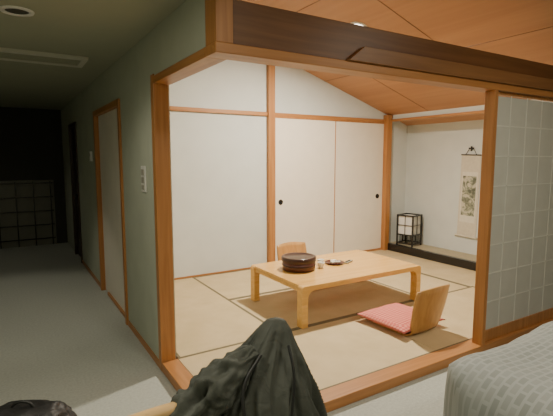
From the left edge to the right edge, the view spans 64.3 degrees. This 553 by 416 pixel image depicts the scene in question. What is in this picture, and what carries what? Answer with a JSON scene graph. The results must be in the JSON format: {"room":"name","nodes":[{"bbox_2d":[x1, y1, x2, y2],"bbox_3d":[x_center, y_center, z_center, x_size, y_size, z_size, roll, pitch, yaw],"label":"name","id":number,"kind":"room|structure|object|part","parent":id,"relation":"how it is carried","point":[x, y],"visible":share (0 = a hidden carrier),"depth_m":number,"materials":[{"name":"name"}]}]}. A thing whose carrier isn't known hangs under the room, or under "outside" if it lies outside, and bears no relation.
{"room":"hotel room","nodes":[
{"label":"hotel room","id":0,"kind":"room"},
{"bbox_2d":[0,107,67,242],"bbox_3d":[-4.966,-0.533,7.441,2.720,2.500,0.100,-4,8,-31],"label":"wall","id":1,"kind":"structure","parent":0,"point":[31,148],"depth_m":7.76,"materials":[{"name":"black paint"}]},
{"bbox_2d":[0,0,185,109],"bbox_3d":[-2.013,-1.179,2.402,2.600,0.080,11.600,-4,8,-31],"label":"ceiling","id":2,"kind":"structure","parent":0,"point":[101,31],"depth_m":3.19,"materials":[{"name":"paint"}]},
{"bbox_2d":[0,5,34,16],"bbox_3d":[-1.526,-1.155,2.587,0.184,0.008,0.184,-4,8,-31],"label":"recessed light","id":3,"kind":"object","parent":2,"relation":"in","point":[18,11],"visible":1,"depth_m":2.58,"materials":[{"name":"white plastic"}]},
{"bbox_2d":[0,47,88,67],"bbox_3d":[-2.227,-1.265,3.629,1.200,0.025,0.400,-4,8,-31],"label":"ceiling vent","id":4,"kind":"object","parent":2,"relation":"in","point":[7,54],"visible":1,"depth_m":3.74,"materials":[{"name":"metal"}]},
{"bbox_2d":[61,0,205,358],"bbox_3d":[-2.066,-0.876,5.142,0.120,3.700,6.760,-4,8,-31],"label":"wall","id":5,"kind":"structure","parent":0,"point":[181,34],"depth_m":3.62,"materials":[{"name":"paint"}]},
{"bbox_2d":[68,122,82,262],"bbox_3d":[-3.061,-0.248,6.790,0.100,2.080,0.750,-4,8,-31],"label":"door frame","id":6,"kind":"structure","parent":5,"relation":"attached to","point":[73,124],"depth_m":6.96,"materials":[{"name":"brown wood"}]},
{"bbox_2d":[71,127,80,256],"bbox_3d":[-3.054,-0.228,6.796,0.035,2.020,0.650,-4,8,-31],"label":"panel","id":7,"kind":"object","parent":5,"relation":"attached to","point":[72,129],"visible":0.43,"depth_m":6.92,"materials":[{"name":"brown wood"}]},
{"bbox_2d":[89,151,92,160],"bbox_3d":[-2.248,-0.625,5.329,0.027,0.120,0.080,-4,8,-31],"label":"wall thermostat","id":8,"kind":"object","parent":5,"relation":"attached to","point":[90,152],"visible":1,"depth_m":5.30,"materials":[{"name":"white plastic"}]},
{"bbox_2d":[82,260,100,287],"bbox_3d":[-2.489,0.873,5.912,0.010,0.050,1.550,-4,8,-31],"label":"baseboard","id":9,"kind":"structure","parent":5,"relation":"attached to","point":[83,262],"depth_m":5.86,"materials":[{"name":"brown wood"}]},
{"bbox_2d":[92,98,128,324],"bbox_3d":[-1.710,-0.002,4.599,0.100,2.085,1.330,-4,8,-31],"label":"door frame","id":10,"kind":"structure","parent":5,"relation":"attached to","point":[114,104],"depth_m":4.81,"materials":[{"name":"brown wood"}]},
{"bbox_2d":[98,108,124,311],"bbox_3d":[-1.697,0.020,4.610,0.030,2.020,1.220,-4,8,-31],"label":"panel","id":11,"kind":"object","parent":5,"relation":"attached to","point":[108,128],"visible":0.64,"depth_m":4.64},
{"bbox_2d":[128,320,158,366],"bbox_3d":[-1.132,1.123,3.711,0.010,0.050,1.005,-4,8,-31],"label":"baseboard","id":12,"kind":"structure","parent":5,"relation":"attached to","point":[145,345],"depth_m":3.63,"materials":[{"name":"brown wood"}]},
{"bbox_2d":[141,166,146,192],"bbox_3d":[-1.016,-0.221,3.361,0.017,0.200,0.120,-4,8,-31],"label":"plate","id":13,"kind":"object","parent":5,"relation":"attached to","point":[142,167],"depth_m":3.33,"materials":[{"name":"white plastic"}]},
{"bbox_3d":[-1.022,-0.218,3.358,0.005,0.155,0.070,-4,8,-31],"label":"buttons","id":14,"kind":"part","parent":13,"relation":"part of","materials":[{"name":"white plastic"}]},
{"bbox_2d":[150,74,175,370],"bbox_3d":[-0.813,0.139,3.165,0.107,2.130,0.065,-4,8,-31],"label":"trim post","id":15,"kind":"object","parent":5,"relation":"attached to","point":[159,92],"depth_m":3.13,"materials":[{"name":"brown wood"}]},
{"bbox_2d":[162,359,192,390],"bbox_3d":[-0.548,1.208,2.868,0.120,0.072,0.920,-4,8,-31],"label":"sill","id":16,"kind":"structure","parent":5,"relation":"attached to","point":[175,372],"depth_m":3.06,"materials":[{"name":"brown wood"}]},
{"bbox_2d":[153,47,224,84],"bbox_3d":[-0.549,-0.833,2.636,0.122,0.050,0.920,-4,8,-31],"label":"trim","id":17,"kind":"structure","parent":5,"relation":"attached to","point":[196,62],"depth_m":2.53,"materials":[{"name":"brown wood"}]},
{"bbox_2d":[205,41,552,98],"bbox_3d":[1.534,-0.907,3.289,4.362,0.050,0.135,-4,8,-31],"label":"trim","id":18,"kind":"structure","parent":5,"relation":"attached to","point":[219,50],"depth_m":2.58,"materials":[{"name":"brown wood"}]},
{"bbox_2d":[233,0,552,78],"bbox_3d":[1.571,-1.042,3.306,4.265,0.215,0.120,-4,8,-31],"label":"ceiling beam","id":19,"kind":"structure","parent":5,"relation":"attached to","point":[254,25],"depth_m":2.47,"materials":[{"name":"brown wood"}]},
{"bbox_2d":[320,318,552,412],"bbox_3d":[1.533,1.134,3.524,4.360,0.072,0.130,-4,8,-31],"label":"sill","id":20,"kind":"structure","parent":5,"relation":"attached to","point":[341,395],"depth_m":3.10,"materials":[{"name":"brown wood"}]},
{"bbox_2d":[485,92,552,341],"bbox_3d":[2.144,0.070,3.756,1.173,1.990,0.030,-4,8,-31],"label":"screen","id":21,"kind":"object","parent":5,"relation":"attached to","point":[520,277],"visible":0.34,"depth_m":3.69,"materials":[{"name":"paper"}]},
{"bbox_2d":[205,0,232,45],"bbox_3d":[-0.284,-1.574,2.095,0.093,1.545,0.130,-4,8,-31],"label":"board","id":22,"kind":"object","parent":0,"point":[218,13],"depth_m":2.12,"materials":[{"name":"brown wood"}]},
{"bbox_2d":[0,242,447,415],"bbox_3d":[0.092,1.148,4.024,7.600,0.130,11.700,-4,8,-31],"label":"floor","id":23,"kind":"structure","parent":0,"point":[63,338],"depth_m":3.53,"materials":[{"name":"grey carpet"}]},
{"bbox_2d":[0,180,56,248],"bbox_3d":[-4.992,0.139,7.415,2.270,1.170,0.036,-4,8,-31],"label":"lattice screen","id":24,"kind":"object","parent":23,"relation":"on","point":[27,207],"visible":1,"depth_m":7.77,"materials":[{"name":"black paint"}]},
{"bbox_2d":[0,399,76,415],"bbox_3d":[-1.220,1.121,2.120,0.460,0.397,0.348,-1,7,-6],"label":"backpack","id":25,"kind":"object","parent":23,"relation":"on","point":[39,407],"visible":1,"depth_m":2.12,"materials":[{"name":"black fabric"}]},
{"bbox_3d":[-1.223,0.952,2.116,0.131,0.059,0.014,-1,7,-6],"label":"carry handle","id":26,"kind":"part","parent":25,"relation":"part of","materials":[{"name":"black fabric"}]},
{"bbox_2d":[129,402,176,415],"bbox_3d":[-0.325,0.957,1.453,0.626,0.894,0.526,-3,7,-23],"label":"wooden chair","id":27,"kind":"object","parent":23,"relation":"on","point":[166,409],"visible":0.2,"depth_m":1.18,"materials":[{"name":"brown wood"}]},
{"bbox_2d":[169,317,326,415],"bbox_3d":[-0.096,0.646,1.332,0.531,0.611,0.308,0,6,0],"label":"jacket","id":28,"kind":"object","parent":27,"relation":"on","point":[269,374],"visible":0.99,"depth_m":1.26,"materials":[{"name":"fabric"}]},
{"bbox_2d":[174,250,475,390],"bbox_3d":[0.782,0.969,4.912,4.276,0.036,3.036,-4,8,-31],"label":"mats","id":29,"kind":"object","parent":23,"relation":"on","point":[215,314],"visible":0.45,"depth_m":4.11,"materials":[{"name":"fabric"}]},
{"bbox_2d":[277,242,306,260],"bbox_3d":[0.342,0.679,5.352,0.570,0.432,0.671,-4,8,-31],"label":"chair","id":30,"kind":"object","parent":29,"relation":"on","point":[289,247],"visible":0.09,"depth_m":5.59,"materials":[{"name":"brown wood"}]},
{"bbox_2d":[251,250,420,328],"bbox_3d":[0.623,0.788,4.652,1.520,0.380,0.960,-4,8,-31],"label":"table","id":31,"kind":"object","parent":29,"relation":"on","point":[365,265],"visible":0.99,"depth_m":4.41,"materials":[{"name":"brown wood"}]},
{"bbox_2d":[281,252,315,272],"bbox_3d":[0.225,0.550,4.451,0.350,0.138,0.350,-4,8,-31],"label":"box","id":32,"kind":"object","parent":31,"relation":"on","point":[295,262],"visible":1,"depth_m":4.33,"materials":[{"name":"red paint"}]},
{"bbox_3d":[0.225,0.506,4.446,0.350,0.050,0.350,-4,8,-31],"label":"lid","id":33,"kind":"part","parent":32,"relation":"part of","materials":[{"name":"paint"}]},
{"bbox_3d":[0.394,0.746,5.023,1.520,0.380,0.085,-4,8,-31],"label":"frame","id":34,"kind":"part","parent":31,"relation":"part of","materials":[{"name":"brown wood"}]},
{"bbox_2d":[317,261,323,267],"bbox_3d":[0.454,0.584,4.501,0.072,0.060,0.072,-4,8,-31],"label":"tea cup","id":35,"kind":"object","parent":31,"relation":"on","point":[320,263],"visible":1,"depth_m":4.48,"materials":[{"name":"ceramic"}]},
{"bbox_2d":[325,259,343,264],"bbox_3d":[0.617,0.576,4.695,0.208,0.032,0.208,-4,8,-31],"label":"tray","id":36,"kind":"object","parent":31,"relation":"on","point":[330,262],"visible":1,"depth_m":4.67,"materials":[{"name":"red paint"}]},
{"bbox_3d":[0.852,0.830,4.282,1.520,0.380,0.085,-4,8,-31],"label":"frame","id":37,"kind":"part","parent":31,"relation":"part of","materials":[{"name":"brown wood"}]},
{"bbox_2d":[356,284,449,335],"bbox_3d":[1.150,0.839,3.944,0.570,0.432,0.671,-4,8,-34],"label":"chair","id":38,"kind":"object","parent":29,"relation":"on","point":[426,312],"visible":1,"depth_m":3.74,"materials":[{"name":"brown wood"}]},
{"bbox_2d":[356,303,445,333],"bbox_3d":[1.121,0.988,4.003,0.570,0.081,0.570,-4,8,-34],"label":"cushion","id":39,"kind":"object","parent":38,"relation":"on","point":[395,317],"depth_m":3.89,"materials":[{"name":"pink fabric"}]},
{"bbox_2d":[443,321,552,415],"bbox_3d":[2.091,0.825,2.133,2.396,1.000,1.596,-4,8,-31],"label":"bed","id":40,"kind":"object","parent":23,"relation":"on","point":[514,378],"visible":1,"depth_m":2.00,"materials":[{"name":"fabric"},{"name":"wood"}]},
{"bbox_2d":[169,60,406,279],"bbox_3d":[0.219,-0.994,6.231,5.040,3.688,0.120,-4,8,-31],"label":"wall","id":41,"kind":"structure","parent":0,"point":[219,160],"depth_m":5.72,"materials":[{"name":"paint"}]},
{"bbox_2d":[174,267,250,279],"bbox_3d":[-0.987,0.861,5.620,2.010,0.020,0.012,-4,8,-31],"label":"baseboard","id":42,"kind":"structure","parent":41,"relation":"attached to","point":[248,267],"depth_m":5.70,"materials":[{"name":"brown wood"}]},
{"bbox_2d":[267,65,274,261],"bbox_3d":[-0.075,-0.620,5.986,0.100,2.882,0.060,-4,8,-31],"label":"trim post","id":43,"kind":"object","parent":41,"relation":"attached to","point":[270,69],"depth_m":5.96,"materials":[{"name":"brown wood"}]},
{"bbox_2d":[170,106,384,122],"bbox_3d":[-0.040,-1.265,5.952,4.220,0.050,0.030,-4,8,-31],"label":"wooden rail","id":44,"kind":"object","parent":41,"relation":"attached to","point":[172,108],"depth_m":5.84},
{"bbox_2d":[275,118,334,260],"bbox_3d":[0.421,-0.256,6.330,1.036,2.020,0.012,-4,8,-31],"label":"panel","id":45,"kind":"object","parent":41,"relation":"attached to","point":[304,149],"visible":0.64,"depth_m":6.30,"materials":[{"name":"paper"}]},
{"bbox_2d":[275,116,335,252],"bbox_3d":[0.421,-0.254,6.329,1.060,2.044,0.022,-4,8,-31],"label":"frame","id":46,"kind":"object","parent":41,"relation":"attached to","point":[275,116],"visible":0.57,"depth_m":6.50,"materials":[{"name":"brown wood"}]},
{"bbox_2d":[334,121,383,252],"bbox_3d":[1.279,-0.318,6.878,1.016,2.020,0.012,-4,8,-31],"label":"panel","id":47,"kind":"object","parent":41,"relation":"attached to","point":[359,146],"visible":0.79,"depth_m":6.87,"materials":[{"name":"paper"}]},
{"bbox_2d":[336,120,383,250],"bbox_3d":[1.280,-0.316,6.877,1.040,2.044,0.022,-4,8,-31],"label":"frame","id":48,"kind":"object","parent":41,"relation":"attached to","point":[336,120],"visible":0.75,"depth_m":6.96,"materials":[{"name":"brown wood"}]},
{"bbox_2d":[381,115,392,249],"bbox_3d":[1.777,-0.397,7.130,0.100,2.179,0.100,-4,8,-31],"label":"trim","id":49,"kind":"structure","parent":41,"relation":"attached to","point":[388,124],"depth_m":7.09,"materials":[{"name":"brown wood"}]},
{"bbox_3d":[1.777,-0.397,7.130,0.100,2.179,0.100,-4,8,-31],"label":"post alcove","id":50,"kind":"part","parent":49,"relation":"part of","materials":[{"name":"brown wood"}]},
{"bbox_2d":[388,243,475,270],"bbox_3d":[2.477,0.746,6.216,0.070,0.115,2.400,-4,8,-31],"label":"trim","id":51,"kind":"structure","parent":41,"relation":"attached to","point":[437,257],"depth_m":6.43,"materials":[{"name":"black paint"}]},
{"bbox_2d":[241,0,552,125],"bbox_3d":[2.168,-1.672,2.711,4.790,1.646,7.850,-4,8,-31],"label":"ceiling","id":52,"kind":"structure","parent":0,"point":[464,23],"depth_m":4.26,"materials":[{"name":"brown wood"}]},
{"bbox_2d":[351,22,366,26],"bbox_3d":[0.854,-1.885,4.586,0.189,0.070,0.199,-3,7,-27],"label":"recessed light","id":53,"kind":"object","parent":52,"relation":"in","point":[356,23],"visible":0.3,"depth_m":4.51,"materials":[{"name":"white plastic"}]},
{"bbox_2d":[297,0,552,110],"bbox_3d":[1.980,-1.692,2.623,4.260,1.407,7.700,-4,8,-31],"label":"trim","id":54,"kind":"structure","parent":52,"relation":"attached to","point":[318,0],"depth_m":4.29,"materials":[{"name":"brown wood"}]},
{"bbox_2d":[389,241,476,260],"bbox_3d":[2.655,0.764,6.387,0.410,0.160,2.500,-4,8,-31],"label":"floor","id":55,"kind":"structure","parent":0,"point":[462,255],"depth_m":6.63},
{"bbox_2d":[396,213,422,246],"bbox_3d":[2.145,0.350,7.111,0.292,0.500,0.292,-6,9,-43],"label":"lantern","id":56,"kind":"object","parent":55,"relation":"on","point":[410,224],"visible":0.98,"depth_m":7.04,"materials":[{"name":"black paint"}]},
{"bbox_3d":[2.145,0.270,7.102,0.246,0.300,0.246,-6,9,-43],"label":"lamp shade","id":57,"kind":"part","parent":56,"relation":"part of","materials":[{"name":"paper"}]},
{"bbox_2d":[404,120,483,254],"bbox_3d":[3.019,-0.362,6.153,0.100,2.450,3.060,-4,8,-31],"label":"wall","id":58,"kind":"structure","parent":0,"point":[434,151],"depth_m":6.85,"materials":[{"name":"paint"}]},
{"bbox_2d":[454,146,481,239],"bbox_3d":[2.794,-0.226,6.405,0.032,1.336,0.360,-4,9,-31],"label":"scroll","id":59,"kind":"object","parent":58,"relation":"hanging from","point":[470,163],"visible":1,"depth_m":6.41,"materials":[{"name":"paper"}]},
{"bbox_2d":[461,176,476,216],"bbox_3d":[2.799,-0.175,6.415,0.002,0.585,0.232,-4,8,-31],"label":"painting","id":60,"kind":"object","parent":59,"relation":"attached to","point":[468,183],"depth_m":6.41},
{"bbox_2d":[346,46,552,90],"bbox_3d":[1.896,-0.992,3.420,3.498,0.090,0.035,-4,8,-31],"label":"board","id":61,"kind":"object","parent":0,"point":[368,55],"depth_m":2.93,"materials":[{"name":"brown wood"}]},
{"bbox_2d":[393,100,551,118],"bbox_3d":[2.507,-1.440,5.986,0.060,0.290,2.400,-4,8,-31],"label":"lintel","id":62,"kind":"object","parent":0,"point":[481,107],"depth_m":6.21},
{"bbox_2d":[472,90,498,345],"bbox_3d":[1.628,0.104,3.437,0.042,1.993,0.087,-4,8,-31],"label":"trim post","id":63,"kind":"object","parent":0,"point":[491,97],"depth_m":3.41,"materials":[{"name":"brown wood"}]},
{"bbox_3d":[3.322,-0.248,5.149,0.440,2.450,0.100,-4,8,-31],"label":"wall alcove","id":64,"kind":"structure","parent":0,"visible":0},
{"bbox_2d":[391,110,483,121],"bbox_3d":[2.494,-1.277,5.997,0.110,0.035,2.400,-4,8,-31],"label":"lintel","id":65,"kind":"object","parent":64,"relation":"attached to","point":[480,111],"visible":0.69,"depth_m":6.21,"materials":[{"name":"brown wood"}]}
]}

